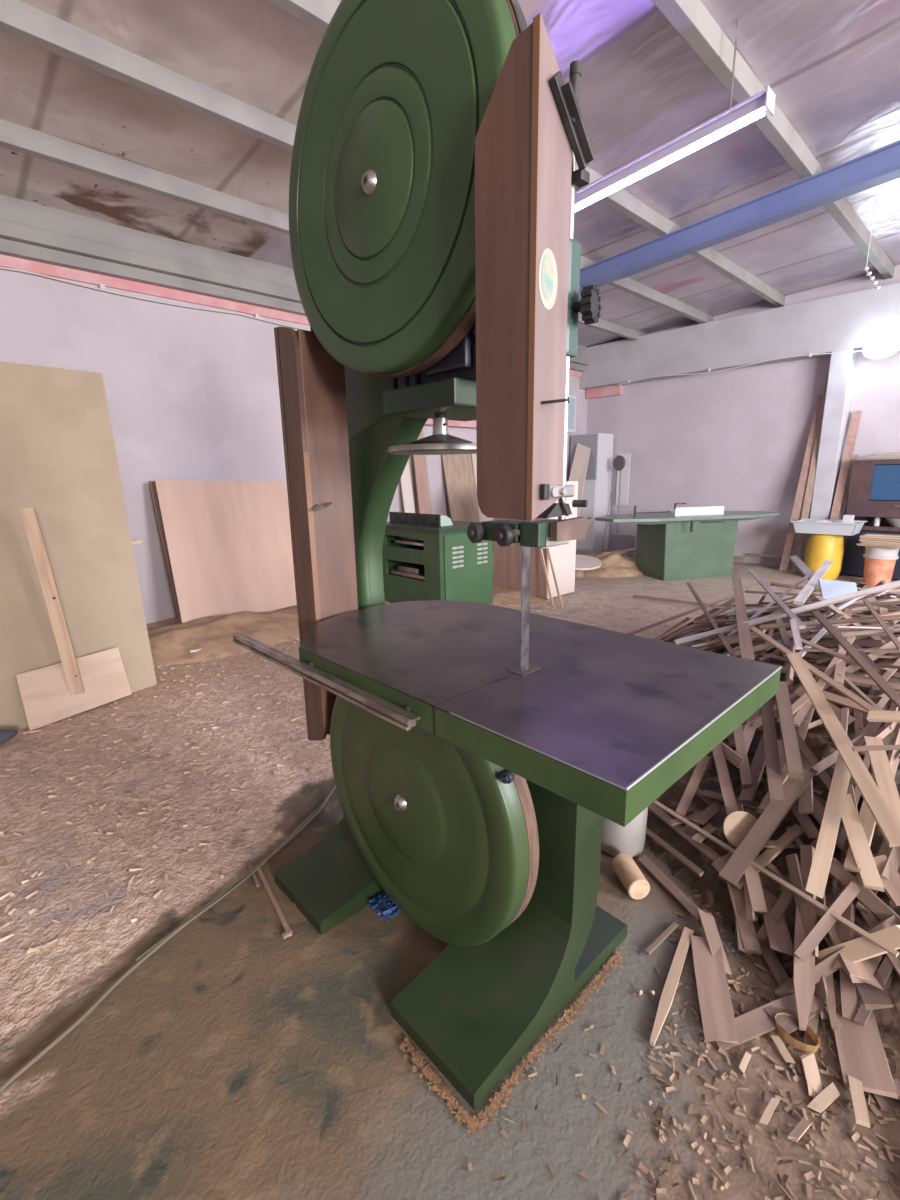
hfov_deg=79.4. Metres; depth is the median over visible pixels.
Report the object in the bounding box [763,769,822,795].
wood offcut
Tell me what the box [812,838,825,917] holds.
wood offcut
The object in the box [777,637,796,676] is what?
wood offcut
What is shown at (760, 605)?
wood offcut
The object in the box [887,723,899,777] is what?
wood offcut
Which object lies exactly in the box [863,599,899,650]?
wood offcut
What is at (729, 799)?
wood offcut
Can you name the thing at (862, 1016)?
wood offcut
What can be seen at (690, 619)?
wood offcut
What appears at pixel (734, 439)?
wall
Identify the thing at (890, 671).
wood offcut
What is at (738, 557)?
scrap
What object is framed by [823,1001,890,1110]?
wood offcut
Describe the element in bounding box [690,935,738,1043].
wood offcut
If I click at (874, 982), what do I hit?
wood offcut
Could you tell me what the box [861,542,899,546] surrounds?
block
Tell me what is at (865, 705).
wood offcut
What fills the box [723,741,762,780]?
wood offcut
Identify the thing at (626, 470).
wall panel
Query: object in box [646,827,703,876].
wood offcut
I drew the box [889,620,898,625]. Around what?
wood offcut
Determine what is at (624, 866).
log offcut
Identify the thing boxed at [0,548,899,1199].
floor
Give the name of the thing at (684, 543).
saw
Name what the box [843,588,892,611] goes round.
wood offcut
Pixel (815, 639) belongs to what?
wood offcut
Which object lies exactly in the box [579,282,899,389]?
beam
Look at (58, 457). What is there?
sheet
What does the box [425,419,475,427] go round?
board
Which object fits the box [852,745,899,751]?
wood offcut
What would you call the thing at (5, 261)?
trim
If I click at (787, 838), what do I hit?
wood offcut
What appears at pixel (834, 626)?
wood offcut
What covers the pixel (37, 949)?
wood shavings
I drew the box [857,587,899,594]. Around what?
wood offcut
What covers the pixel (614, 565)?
drift
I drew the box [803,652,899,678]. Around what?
wood offcut
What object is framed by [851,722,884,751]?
wood offcut
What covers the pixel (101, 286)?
cable
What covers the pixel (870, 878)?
wood offcut
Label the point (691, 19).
beam
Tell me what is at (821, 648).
wood offcut
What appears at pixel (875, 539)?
block
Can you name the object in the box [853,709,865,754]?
wood offcut
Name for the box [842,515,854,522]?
box
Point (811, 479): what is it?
plank
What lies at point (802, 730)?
wood offcut
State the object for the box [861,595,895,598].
wood offcut
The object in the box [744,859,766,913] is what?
wood offcut
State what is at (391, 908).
bundle
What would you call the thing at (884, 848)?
wood offcut
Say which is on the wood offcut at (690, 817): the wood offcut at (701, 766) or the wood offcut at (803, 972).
the wood offcut at (701, 766)
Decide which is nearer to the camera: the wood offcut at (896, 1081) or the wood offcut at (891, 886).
the wood offcut at (896, 1081)
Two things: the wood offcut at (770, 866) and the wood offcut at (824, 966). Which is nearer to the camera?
the wood offcut at (824, 966)
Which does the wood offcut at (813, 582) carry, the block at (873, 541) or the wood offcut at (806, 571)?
the wood offcut at (806, 571)
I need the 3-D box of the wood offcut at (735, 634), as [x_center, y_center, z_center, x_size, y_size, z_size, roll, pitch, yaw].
[1.371,0.354,3.385,0.730,0.419,0.023,7,15,30]
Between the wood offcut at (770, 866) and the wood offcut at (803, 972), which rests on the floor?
the wood offcut at (803, 972)
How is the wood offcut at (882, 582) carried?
on the heap
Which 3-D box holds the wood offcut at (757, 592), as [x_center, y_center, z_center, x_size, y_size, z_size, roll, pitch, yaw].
[2.744,-0.026,3.916,1.081,0.033,0.025,5,14,25]
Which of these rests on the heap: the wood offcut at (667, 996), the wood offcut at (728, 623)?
the wood offcut at (728, 623)
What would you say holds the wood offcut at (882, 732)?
on the wood offcut at (847, 681)
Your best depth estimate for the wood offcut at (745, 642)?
3.30 m
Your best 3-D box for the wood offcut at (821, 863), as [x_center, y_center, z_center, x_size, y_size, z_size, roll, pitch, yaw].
[1.263,0.732,1.796,0.048,0.291,0.464,10,17,41]
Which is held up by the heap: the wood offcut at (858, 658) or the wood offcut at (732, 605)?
the wood offcut at (858, 658)
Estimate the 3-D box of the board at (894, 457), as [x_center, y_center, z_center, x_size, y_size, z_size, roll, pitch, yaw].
[6.069,-1.867,7.117,0.209,0.020,1.180,-13,18,-43]
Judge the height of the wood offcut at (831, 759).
0.118 m
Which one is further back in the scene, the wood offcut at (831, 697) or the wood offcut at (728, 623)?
the wood offcut at (728, 623)
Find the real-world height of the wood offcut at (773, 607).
0.034 m
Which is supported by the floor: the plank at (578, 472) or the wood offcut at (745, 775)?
the plank at (578, 472)
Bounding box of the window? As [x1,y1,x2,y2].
[568,395,576,432]
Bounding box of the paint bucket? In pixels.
[863,546,898,585]
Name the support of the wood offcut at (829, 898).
on the wood offcut at (858, 969)
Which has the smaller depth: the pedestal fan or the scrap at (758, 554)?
the scrap at (758, 554)
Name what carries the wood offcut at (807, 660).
on the heap
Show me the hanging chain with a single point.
(866, 268)
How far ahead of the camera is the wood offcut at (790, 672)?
2.59 m
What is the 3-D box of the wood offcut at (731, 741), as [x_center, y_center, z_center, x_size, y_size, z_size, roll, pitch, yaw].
[1.313,0.547,2.606,0.045,0.108,0.486,2,13,14]
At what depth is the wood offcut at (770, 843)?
1.93 m
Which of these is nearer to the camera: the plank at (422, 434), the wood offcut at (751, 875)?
the wood offcut at (751, 875)
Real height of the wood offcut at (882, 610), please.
0.081 m
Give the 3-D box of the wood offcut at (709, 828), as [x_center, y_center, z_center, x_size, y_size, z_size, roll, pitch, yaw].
[1.043,0.878,2.123,0.301,0.012,0.035,-11,16,-36]
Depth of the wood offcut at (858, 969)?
1.55 m
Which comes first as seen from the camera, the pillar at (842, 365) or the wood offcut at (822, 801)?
the wood offcut at (822, 801)
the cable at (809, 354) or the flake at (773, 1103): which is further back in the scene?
the cable at (809, 354)
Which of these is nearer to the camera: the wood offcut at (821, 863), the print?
the print
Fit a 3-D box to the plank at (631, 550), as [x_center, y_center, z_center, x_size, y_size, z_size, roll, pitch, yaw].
[2.554,-0.746,8.888,1.085,0.210,0.226,0,13,6]
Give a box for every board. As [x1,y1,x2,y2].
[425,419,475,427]
[856,457,899,459]
[865,456,899,457]
[875,454,899,455]
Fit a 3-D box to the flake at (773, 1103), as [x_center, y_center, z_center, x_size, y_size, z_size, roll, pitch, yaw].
[0.772,1.232,1.308,0.084,0.013,0.015,-11,16,-38]
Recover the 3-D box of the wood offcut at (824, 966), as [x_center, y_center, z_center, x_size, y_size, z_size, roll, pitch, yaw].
[1.138,1.050,1.587,0.387,0.242,0.035,-3,13,-9]
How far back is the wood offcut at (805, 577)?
3.66 m
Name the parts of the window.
pane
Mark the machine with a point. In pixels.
(425, 557)
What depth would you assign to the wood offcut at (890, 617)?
2.76 m
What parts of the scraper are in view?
handle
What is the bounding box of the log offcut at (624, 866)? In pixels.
[612,853,649,899]
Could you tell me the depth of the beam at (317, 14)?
5.19 m
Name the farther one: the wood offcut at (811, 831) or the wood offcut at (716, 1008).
the wood offcut at (811, 831)
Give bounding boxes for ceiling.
[0,0,899,346]
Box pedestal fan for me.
[607,455,625,551]
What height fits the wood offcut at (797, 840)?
0.033 m
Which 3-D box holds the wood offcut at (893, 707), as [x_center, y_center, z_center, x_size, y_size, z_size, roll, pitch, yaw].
[1.769,0.448,2.165,0.026,0.083,0.226,12,18,43]
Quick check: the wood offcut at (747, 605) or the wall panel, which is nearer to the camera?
the wood offcut at (747, 605)
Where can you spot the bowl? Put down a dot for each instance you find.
(895, 522)
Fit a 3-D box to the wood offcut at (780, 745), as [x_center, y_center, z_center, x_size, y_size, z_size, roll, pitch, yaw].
[1.307,0.689,2.150,0.042,0.147,0.366,6,15,29]
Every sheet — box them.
[0,362,156,729]
[149,481,181,622]
[155,480,296,622]
[818,579,856,603]
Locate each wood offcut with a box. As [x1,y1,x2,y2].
[125,715,147,718]
[249,865,258,886]
[257,867,291,936]
[282,928,291,939]
[626,594,733,634]
[633,595,718,606]
[638,855,700,920]
[645,922,677,954]
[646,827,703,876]
[648,803,720,861]
[650,927,693,1046]
[654,617,693,639]
[654,800,898,957]
[661,598,734,639]
[661,617,689,634]
[662,604,733,641]
[663,625,703,637]
[668,640,881,647]
[670,813,699,825]
[671,615,731,641]
[672,627,702,641]
[675,580,899,644]
[676,756,710,817]
[677,604,764,636]
[683,809,701,834]
[687,582,735,655]
[690,614,724,622]
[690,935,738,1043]
[691,632,737,648]
[691,823,716,842]
[692,800,723,824]
[693,610,862,623]
[696,787,714,805]
[698,610,775,625]
[698,617,735,633]
[698,908,731,975]
[699,596,876,641]
[699,790,759,808]
[700,629,764,650]
[708,600,793,651]
[710,622,736,625]
[711,848,762,872]
[712,743,737,814]
[712,993,826,1052]
[718,768,813,885]
[721,742,743,768]
[723,604,836,608]
[723,605,777,615]
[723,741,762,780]
[726,732,735,746]
[727,840,750,955]
[727,882,761,954]
[728,576,807,634]
[730,628,865,645]
[731,567,754,660]
[732,644,766,657]
[733,724,751,786]
[735,711,760,752]
[735,823,803,888]
[736,802,754,920]
[738,731,776,802]
[740,840,798,848]
[742,636,899,729]
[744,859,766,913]
[745,591,876,599]
[748,569,805,628]
[749,707,760,725]
[750,626,877,711]
[752,912,757,922]
[753,921,788,985]
[754,595,866,657]
[754,610,899,639]
[755,661,899,692]
[755,854,785,880]
[756,653,772,660]
[756,841,816,941]
[757,652,871,679]
[758,594,767,603]
[758,763,787,811]
[759,614,843,661]
[760,602,899,607]
[760,615,899,628]
[761,698,783,805]
[762,888,793,956]
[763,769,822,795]
[765,628,774,647]
[765,994,823,1033]
[767,605,804,609]
[770,582,882,598]
[773,612,790,649]
[773,678,814,704]
[773,692,795,711]
[773,915,895,998]
[775,681,803,779]
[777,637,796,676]
[777,693,808,721]
[777,740,785,767]
[781,768,848,855]
[782,591,815,601]
[785,641,796,685]
[786,604,899,623]
[786,652,899,846]
[786,826,803,847]
[786,853,826,1001]
[787,681,793,690]
[789,555,818,585]
[789,607,878,624]
[790,619,802,649]
[791,799,818,838]
[793,560,832,605]
[793,906,814,1030]
[794,636,855,726]
[794,685,854,724]
[794,686,881,703]
[794,873,860,961]
[796,692,897,730]
[796,731,831,789]
[797,670,823,740]
[798,751,812,813]
[799,624,833,656]
[800,845,818,957]
[801,638,858,665]
[802,658,899,668]
[803,648,899,652]
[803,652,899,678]
[803,1013,818,1045]
[805,634,898,639]
[806,624,899,627]
[806,754,850,898]
[809,597,899,620]
[809,623,893,633]
[809,724,884,774]
[812,610,899,708]
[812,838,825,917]
[813,794,826,807]
[814,596,885,644]
[816,627,899,645]
[816,645,883,664]
[817,895,836,916]
[817,918,882,989]
[818,916,872,980]
[818,925,899,968]
[820,979,840,1019]
[821,601,899,607]
[821,690,884,713]
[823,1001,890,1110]
[825,973,835,1030]
[829,628,899,636]
[829,857,899,924]
[833,608,851,685]
[833,1005,897,1098]
[834,626,890,628]
[836,851,855,942]
[837,752,869,849]
[839,674,895,728]
[840,707,848,733]
[840,967,857,1019]
[841,794,883,891]
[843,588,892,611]
[843,800,875,872]
[846,653,899,658]
[847,784,857,842]
[848,1075,869,1127]
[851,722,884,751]
[852,641,879,671]
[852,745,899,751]
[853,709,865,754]
[854,658,897,676]
[854,897,899,976]
[854,949,899,1025]
[855,838,888,913]
[855,969,892,1009]
[856,606,877,610]
[857,582,865,590]
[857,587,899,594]
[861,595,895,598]
[862,722,896,745]
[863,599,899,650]
[863,954,883,983]
[864,694,889,726]
[864,736,899,824]
[867,607,899,610]
[867,710,899,722]
[872,658,899,689]
[873,855,899,905]
[874,580,884,586]
[877,598,893,601]
[879,607,888,634]
[879,846,899,879]
[884,702,897,729]
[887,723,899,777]
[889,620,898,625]
[892,1076,899,1099]
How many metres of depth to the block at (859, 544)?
6.91 m
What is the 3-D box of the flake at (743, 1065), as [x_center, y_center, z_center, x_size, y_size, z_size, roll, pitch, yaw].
[0.772,1.207,1.417,0.063,0.012,0.015,-13,18,-43]
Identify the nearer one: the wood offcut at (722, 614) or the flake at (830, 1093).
the flake at (830, 1093)
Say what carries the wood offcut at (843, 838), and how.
on the heap
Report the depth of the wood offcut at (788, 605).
3.33 m
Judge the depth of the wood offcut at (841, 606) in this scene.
3.23 m
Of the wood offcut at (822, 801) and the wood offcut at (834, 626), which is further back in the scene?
the wood offcut at (834, 626)
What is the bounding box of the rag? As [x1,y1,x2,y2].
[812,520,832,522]
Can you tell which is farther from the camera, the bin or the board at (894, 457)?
the bin
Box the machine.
[382,512,492,603]
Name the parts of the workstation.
door, glass pane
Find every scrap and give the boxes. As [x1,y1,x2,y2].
[734,555,749,558]
[746,553,781,556]
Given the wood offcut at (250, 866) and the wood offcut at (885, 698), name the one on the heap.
the wood offcut at (885, 698)
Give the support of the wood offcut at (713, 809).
on the heap
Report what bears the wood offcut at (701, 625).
on the heap
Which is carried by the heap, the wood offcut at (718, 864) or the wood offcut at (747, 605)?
the wood offcut at (718, 864)
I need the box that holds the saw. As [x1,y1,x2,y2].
[595,503,778,580]
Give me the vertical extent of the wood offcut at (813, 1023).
0.027 m
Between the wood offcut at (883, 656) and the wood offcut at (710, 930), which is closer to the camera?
the wood offcut at (710, 930)
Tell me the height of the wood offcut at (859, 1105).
0.014 m
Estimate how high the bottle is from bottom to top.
0.200 m
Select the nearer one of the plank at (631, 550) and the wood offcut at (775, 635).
the wood offcut at (775, 635)
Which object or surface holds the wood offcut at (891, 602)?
on the heap
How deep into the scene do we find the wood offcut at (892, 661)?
2.58 m
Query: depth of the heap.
2.08 m
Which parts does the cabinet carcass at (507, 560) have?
door panel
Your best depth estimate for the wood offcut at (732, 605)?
3.93 m
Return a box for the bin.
[611,533,636,557]
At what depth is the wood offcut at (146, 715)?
3.54 m
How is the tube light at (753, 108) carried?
hanging from the ceiling
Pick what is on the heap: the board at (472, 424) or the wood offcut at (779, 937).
the wood offcut at (779, 937)
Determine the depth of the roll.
3.20 m
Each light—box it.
[575,19,775,211]
[863,337,899,357]
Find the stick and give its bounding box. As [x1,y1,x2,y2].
[132,539,142,544]
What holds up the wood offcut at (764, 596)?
on the wood offcut
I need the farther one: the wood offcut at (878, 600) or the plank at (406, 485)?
the plank at (406, 485)
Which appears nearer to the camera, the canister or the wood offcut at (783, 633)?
the canister
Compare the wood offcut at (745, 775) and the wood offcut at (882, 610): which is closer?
the wood offcut at (745, 775)
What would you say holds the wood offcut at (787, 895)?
on the heap
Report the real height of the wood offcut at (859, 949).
0.163 m
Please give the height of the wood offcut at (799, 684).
0.114 m
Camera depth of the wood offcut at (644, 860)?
2.00 m
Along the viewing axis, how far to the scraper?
3.56 m
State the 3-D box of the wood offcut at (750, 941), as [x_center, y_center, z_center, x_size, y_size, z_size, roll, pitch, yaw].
[0.979,1.046,1.813,0.049,0.107,0.239,1,13,10]
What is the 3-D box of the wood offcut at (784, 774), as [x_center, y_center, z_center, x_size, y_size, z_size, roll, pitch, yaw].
[1.232,0.707,2.044,0.210,0.130,0.029,-11,16,-36]
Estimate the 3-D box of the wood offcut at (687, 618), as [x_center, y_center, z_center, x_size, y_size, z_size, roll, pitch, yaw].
[1.509,0.336,4.122,0.553,0.466,0.027,3,13,16]
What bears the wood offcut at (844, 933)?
on the heap
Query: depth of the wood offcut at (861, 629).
3.07 m
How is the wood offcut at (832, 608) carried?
on the heap
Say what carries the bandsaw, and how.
on the floor
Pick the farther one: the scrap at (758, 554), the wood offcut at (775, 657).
the scrap at (758, 554)
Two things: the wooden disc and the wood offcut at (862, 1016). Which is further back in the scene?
the wooden disc
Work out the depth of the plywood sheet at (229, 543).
5.83 m
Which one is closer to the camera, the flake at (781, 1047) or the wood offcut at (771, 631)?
the flake at (781, 1047)
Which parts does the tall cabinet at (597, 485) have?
door, door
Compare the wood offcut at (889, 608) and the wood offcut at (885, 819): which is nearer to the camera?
the wood offcut at (885, 819)
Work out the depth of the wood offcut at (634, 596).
6.33 m
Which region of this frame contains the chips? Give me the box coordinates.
[468,889,899,1199]
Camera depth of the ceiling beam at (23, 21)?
3.28 m
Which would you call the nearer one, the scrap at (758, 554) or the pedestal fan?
the scrap at (758, 554)
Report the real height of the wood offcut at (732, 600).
0.565 m
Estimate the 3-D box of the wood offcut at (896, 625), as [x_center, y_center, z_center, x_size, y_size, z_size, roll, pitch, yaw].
[2.273,0.153,3.069,0.460,0.058,0.022,3,14,17]
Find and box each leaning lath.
[539,548,553,606]
[546,548,562,607]
[602,484,611,548]
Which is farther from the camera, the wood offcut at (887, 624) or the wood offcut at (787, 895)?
the wood offcut at (887, 624)
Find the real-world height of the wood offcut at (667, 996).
0.012 m
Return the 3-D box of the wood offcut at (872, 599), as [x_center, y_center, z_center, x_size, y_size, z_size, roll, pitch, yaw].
[2.115,0.132,3.438,0.972,0.366,0.020,3,13,16]
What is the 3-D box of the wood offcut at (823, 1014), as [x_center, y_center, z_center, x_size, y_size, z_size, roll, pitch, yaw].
[1.107,1.138,1.603,0.073,0.036,0.209,3,14,18]
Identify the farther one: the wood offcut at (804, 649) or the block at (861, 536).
the block at (861, 536)
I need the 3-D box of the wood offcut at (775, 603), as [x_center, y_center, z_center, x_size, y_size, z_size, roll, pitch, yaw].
[2.646,0.039,3.623,0.996,0.064,0.018,5,14,26]
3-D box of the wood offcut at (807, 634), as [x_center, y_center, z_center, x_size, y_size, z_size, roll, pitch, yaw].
[1.704,0.317,2.918,1.135,0.373,0.036,-6,14,-21]
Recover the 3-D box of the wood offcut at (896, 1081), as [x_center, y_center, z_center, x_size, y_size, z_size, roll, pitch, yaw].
[1.153,1.234,1.243,0.044,0.021,0.276,-7,14,-24]
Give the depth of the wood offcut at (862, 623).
3.16 m
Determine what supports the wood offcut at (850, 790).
on the wood offcut
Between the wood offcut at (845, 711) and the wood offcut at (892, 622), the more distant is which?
the wood offcut at (892, 622)
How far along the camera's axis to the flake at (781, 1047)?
1.44 m
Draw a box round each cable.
[0,267,310,330]
[0,783,335,1092]
[618,350,862,384]
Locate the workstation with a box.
[839,459,899,579]
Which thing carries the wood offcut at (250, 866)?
on the floor
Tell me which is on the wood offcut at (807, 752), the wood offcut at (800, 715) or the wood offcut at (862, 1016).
the wood offcut at (800, 715)
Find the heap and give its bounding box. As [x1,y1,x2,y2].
[645,605,899,1039]
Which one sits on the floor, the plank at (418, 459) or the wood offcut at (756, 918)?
the plank at (418, 459)
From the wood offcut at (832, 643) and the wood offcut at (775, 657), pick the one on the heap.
the wood offcut at (832, 643)
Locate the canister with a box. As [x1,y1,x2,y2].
[601,807,647,856]
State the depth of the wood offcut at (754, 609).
3.66 m
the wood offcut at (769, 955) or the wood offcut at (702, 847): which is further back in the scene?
the wood offcut at (702, 847)
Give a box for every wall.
[0,269,587,623]
[586,265,899,566]
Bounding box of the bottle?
[873,517,879,525]
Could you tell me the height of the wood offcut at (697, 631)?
0.167 m
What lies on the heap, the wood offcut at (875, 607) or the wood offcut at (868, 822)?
the wood offcut at (875, 607)
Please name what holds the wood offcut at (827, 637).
on the heap
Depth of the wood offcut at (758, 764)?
2.16 m
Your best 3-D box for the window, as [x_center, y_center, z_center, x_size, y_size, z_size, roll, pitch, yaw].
[2.046,-3.490,10.107,1.000,0.670,0.050,-13,18,-42]
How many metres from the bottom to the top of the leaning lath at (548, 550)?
0.696 m
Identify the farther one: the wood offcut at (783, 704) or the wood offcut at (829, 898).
the wood offcut at (783, 704)
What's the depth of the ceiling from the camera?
3.88 m
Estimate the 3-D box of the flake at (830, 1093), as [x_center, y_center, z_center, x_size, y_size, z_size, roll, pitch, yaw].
[0.921,1.225,1.330,0.101,0.014,0.026,-7,14,-25]
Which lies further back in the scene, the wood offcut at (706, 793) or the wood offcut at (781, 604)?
the wood offcut at (781, 604)
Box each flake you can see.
[739,1052,751,1073]
[759,1098,779,1124]
[770,1033,794,1062]
[787,1117,812,1141]
[800,1053,822,1096]
[807,1082,839,1112]
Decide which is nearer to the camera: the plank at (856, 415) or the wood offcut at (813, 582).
the wood offcut at (813, 582)
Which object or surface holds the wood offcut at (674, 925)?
on the floor
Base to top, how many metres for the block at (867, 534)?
0.020 m
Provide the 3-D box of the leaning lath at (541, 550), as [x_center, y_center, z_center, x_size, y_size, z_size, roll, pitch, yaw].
[1.137,-0.290,6.392,0.026,0.688,0.435,-4,13,-14]
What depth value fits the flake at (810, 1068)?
1.38 m
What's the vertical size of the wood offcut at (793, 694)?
0.168 m
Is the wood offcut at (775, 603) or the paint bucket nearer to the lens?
the wood offcut at (775, 603)
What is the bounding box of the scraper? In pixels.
[16,507,131,730]
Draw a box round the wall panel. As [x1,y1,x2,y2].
[616,453,630,504]
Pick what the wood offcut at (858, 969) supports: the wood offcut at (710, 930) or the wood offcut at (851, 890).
the wood offcut at (851, 890)
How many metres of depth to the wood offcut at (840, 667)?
2.52 m
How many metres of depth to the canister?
2.16 m
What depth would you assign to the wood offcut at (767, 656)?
2.88 m
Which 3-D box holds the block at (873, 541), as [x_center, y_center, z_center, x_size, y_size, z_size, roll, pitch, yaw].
[5.576,-0.752,6.999,0.146,0.020,0.475,-10,16,-34]
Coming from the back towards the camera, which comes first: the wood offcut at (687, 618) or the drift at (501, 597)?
the drift at (501, 597)
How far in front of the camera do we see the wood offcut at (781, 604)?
3.43 m
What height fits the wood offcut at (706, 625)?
0.494 m
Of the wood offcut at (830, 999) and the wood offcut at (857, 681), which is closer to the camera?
the wood offcut at (830, 999)
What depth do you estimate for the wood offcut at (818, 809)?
1.94 m
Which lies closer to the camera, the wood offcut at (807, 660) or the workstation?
the wood offcut at (807, 660)
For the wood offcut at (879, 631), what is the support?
on the heap
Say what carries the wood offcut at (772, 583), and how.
on the heap
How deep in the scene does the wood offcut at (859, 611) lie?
3.57 m
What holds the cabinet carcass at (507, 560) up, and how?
on the drift at (501, 597)
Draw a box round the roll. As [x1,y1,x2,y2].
[0,730,17,743]
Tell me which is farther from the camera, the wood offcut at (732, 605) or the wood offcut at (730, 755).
the wood offcut at (732, 605)
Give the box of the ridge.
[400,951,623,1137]
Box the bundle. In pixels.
[369,892,400,921]
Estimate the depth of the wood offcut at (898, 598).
3.38 m
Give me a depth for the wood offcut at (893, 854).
1.69 m
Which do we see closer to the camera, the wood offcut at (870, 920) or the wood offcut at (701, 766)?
the wood offcut at (870, 920)
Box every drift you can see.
[147,610,298,665]
[489,587,549,606]
[584,552,642,577]
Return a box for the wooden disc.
[723,811,756,847]
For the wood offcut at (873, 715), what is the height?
0.057 m
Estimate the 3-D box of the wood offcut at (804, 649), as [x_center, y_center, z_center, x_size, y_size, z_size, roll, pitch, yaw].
[2.133,0.238,2.537,0.802,0.129,0.032,7,15,31]
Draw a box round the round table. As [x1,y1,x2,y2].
[575,554,601,576]
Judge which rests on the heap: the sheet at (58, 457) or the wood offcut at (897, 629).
the wood offcut at (897, 629)
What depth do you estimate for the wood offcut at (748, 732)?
2.35 m
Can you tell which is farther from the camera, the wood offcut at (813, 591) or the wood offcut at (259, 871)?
the wood offcut at (813, 591)
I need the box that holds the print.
[541,253,553,299]
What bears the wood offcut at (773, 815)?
on the wood offcut at (750, 941)
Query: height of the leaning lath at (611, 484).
1.296 m
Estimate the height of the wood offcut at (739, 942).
0.161 m
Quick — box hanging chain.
[863,194,880,289]
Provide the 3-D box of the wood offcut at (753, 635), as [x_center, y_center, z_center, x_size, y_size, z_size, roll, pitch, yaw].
[1.472,0.359,3.493,0.033,0.608,1.056,-8,15,-29]
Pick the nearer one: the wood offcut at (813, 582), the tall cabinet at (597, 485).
the wood offcut at (813, 582)
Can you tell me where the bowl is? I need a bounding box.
[885,517,899,526]
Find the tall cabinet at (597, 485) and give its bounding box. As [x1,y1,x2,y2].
[570,433,613,550]
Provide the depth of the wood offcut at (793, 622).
2.66 m
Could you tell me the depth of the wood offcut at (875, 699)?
2.37 m
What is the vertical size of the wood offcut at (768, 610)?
0.235 m
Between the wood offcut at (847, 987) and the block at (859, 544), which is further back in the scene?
the block at (859, 544)
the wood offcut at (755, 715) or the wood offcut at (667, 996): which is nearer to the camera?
the wood offcut at (667, 996)
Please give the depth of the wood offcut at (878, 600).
3.61 m
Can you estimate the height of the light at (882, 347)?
0.250 m
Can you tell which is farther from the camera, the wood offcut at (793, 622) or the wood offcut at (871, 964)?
the wood offcut at (793, 622)
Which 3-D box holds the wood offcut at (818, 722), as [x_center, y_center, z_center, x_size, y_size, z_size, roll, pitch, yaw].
[1.954,0.405,2.380,1.032,0.281,0.023,-4,13,-12]
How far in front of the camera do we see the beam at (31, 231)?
5.16 m
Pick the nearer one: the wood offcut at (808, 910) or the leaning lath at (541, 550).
the wood offcut at (808, 910)
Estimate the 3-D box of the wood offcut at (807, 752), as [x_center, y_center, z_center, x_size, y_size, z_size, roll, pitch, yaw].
[1.413,0.628,2.103,0.030,0.094,0.452,1,13,9]
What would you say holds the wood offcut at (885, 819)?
on the heap
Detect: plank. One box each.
[400,459,414,512]
[413,433,428,513]
[421,430,431,513]
[442,454,479,521]
[471,454,489,521]
[569,443,590,516]
[587,548,635,556]
[779,395,822,570]
[792,375,827,571]
[830,410,861,519]
[838,455,857,519]
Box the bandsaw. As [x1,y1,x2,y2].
[233,0,781,1109]
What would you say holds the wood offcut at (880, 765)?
on the heap
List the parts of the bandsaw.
fence rail, leg, frame, saw blade, stem, leg, holder arm, bright plate, guide post, clamp knob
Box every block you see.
[857,543,899,548]
[859,535,899,538]
[859,540,899,543]
[860,538,899,541]
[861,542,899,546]
[862,533,899,536]
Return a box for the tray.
[790,518,866,535]
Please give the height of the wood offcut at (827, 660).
0.129 m
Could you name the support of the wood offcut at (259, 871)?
on the floor
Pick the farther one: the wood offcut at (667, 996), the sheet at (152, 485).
the sheet at (152, 485)
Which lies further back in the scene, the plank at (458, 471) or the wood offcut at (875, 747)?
the plank at (458, 471)
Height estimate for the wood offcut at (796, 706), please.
0.078 m
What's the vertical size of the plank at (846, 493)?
1.709 m
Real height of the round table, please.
0.287 m
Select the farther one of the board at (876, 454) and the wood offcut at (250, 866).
the board at (876, 454)
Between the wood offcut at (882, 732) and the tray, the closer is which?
the wood offcut at (882, 732)
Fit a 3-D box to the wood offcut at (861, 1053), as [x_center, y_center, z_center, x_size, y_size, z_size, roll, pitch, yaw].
[1.085,1.183,1.435,0.109,0.027,0.239,5,14,25]
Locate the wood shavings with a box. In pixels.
[0,592,719,1019]
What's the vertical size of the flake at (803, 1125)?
0.015 m
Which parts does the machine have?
door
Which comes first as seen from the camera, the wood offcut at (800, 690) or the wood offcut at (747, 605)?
the wood offcut at (800, 690)
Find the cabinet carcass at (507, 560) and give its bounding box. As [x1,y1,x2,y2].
[493,481,577,598]
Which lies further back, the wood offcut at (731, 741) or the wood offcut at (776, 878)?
the wood offcut at (731, 741)
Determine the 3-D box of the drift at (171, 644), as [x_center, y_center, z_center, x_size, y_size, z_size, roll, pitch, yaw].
[-2.288,0.257,5.415,2.300,0.238,1.600,-13,18,-42]
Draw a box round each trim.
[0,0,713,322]
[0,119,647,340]
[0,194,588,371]
[0,254,580,376]
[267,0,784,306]
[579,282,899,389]
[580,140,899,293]
[586,385,622,398]
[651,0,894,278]
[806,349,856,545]
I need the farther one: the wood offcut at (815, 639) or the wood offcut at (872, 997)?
the wood offcut at (815, 639)
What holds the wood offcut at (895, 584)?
on the heap
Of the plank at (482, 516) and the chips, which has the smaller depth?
the chips
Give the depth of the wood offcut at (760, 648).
2.97 m
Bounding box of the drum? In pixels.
[804,534,843,579]

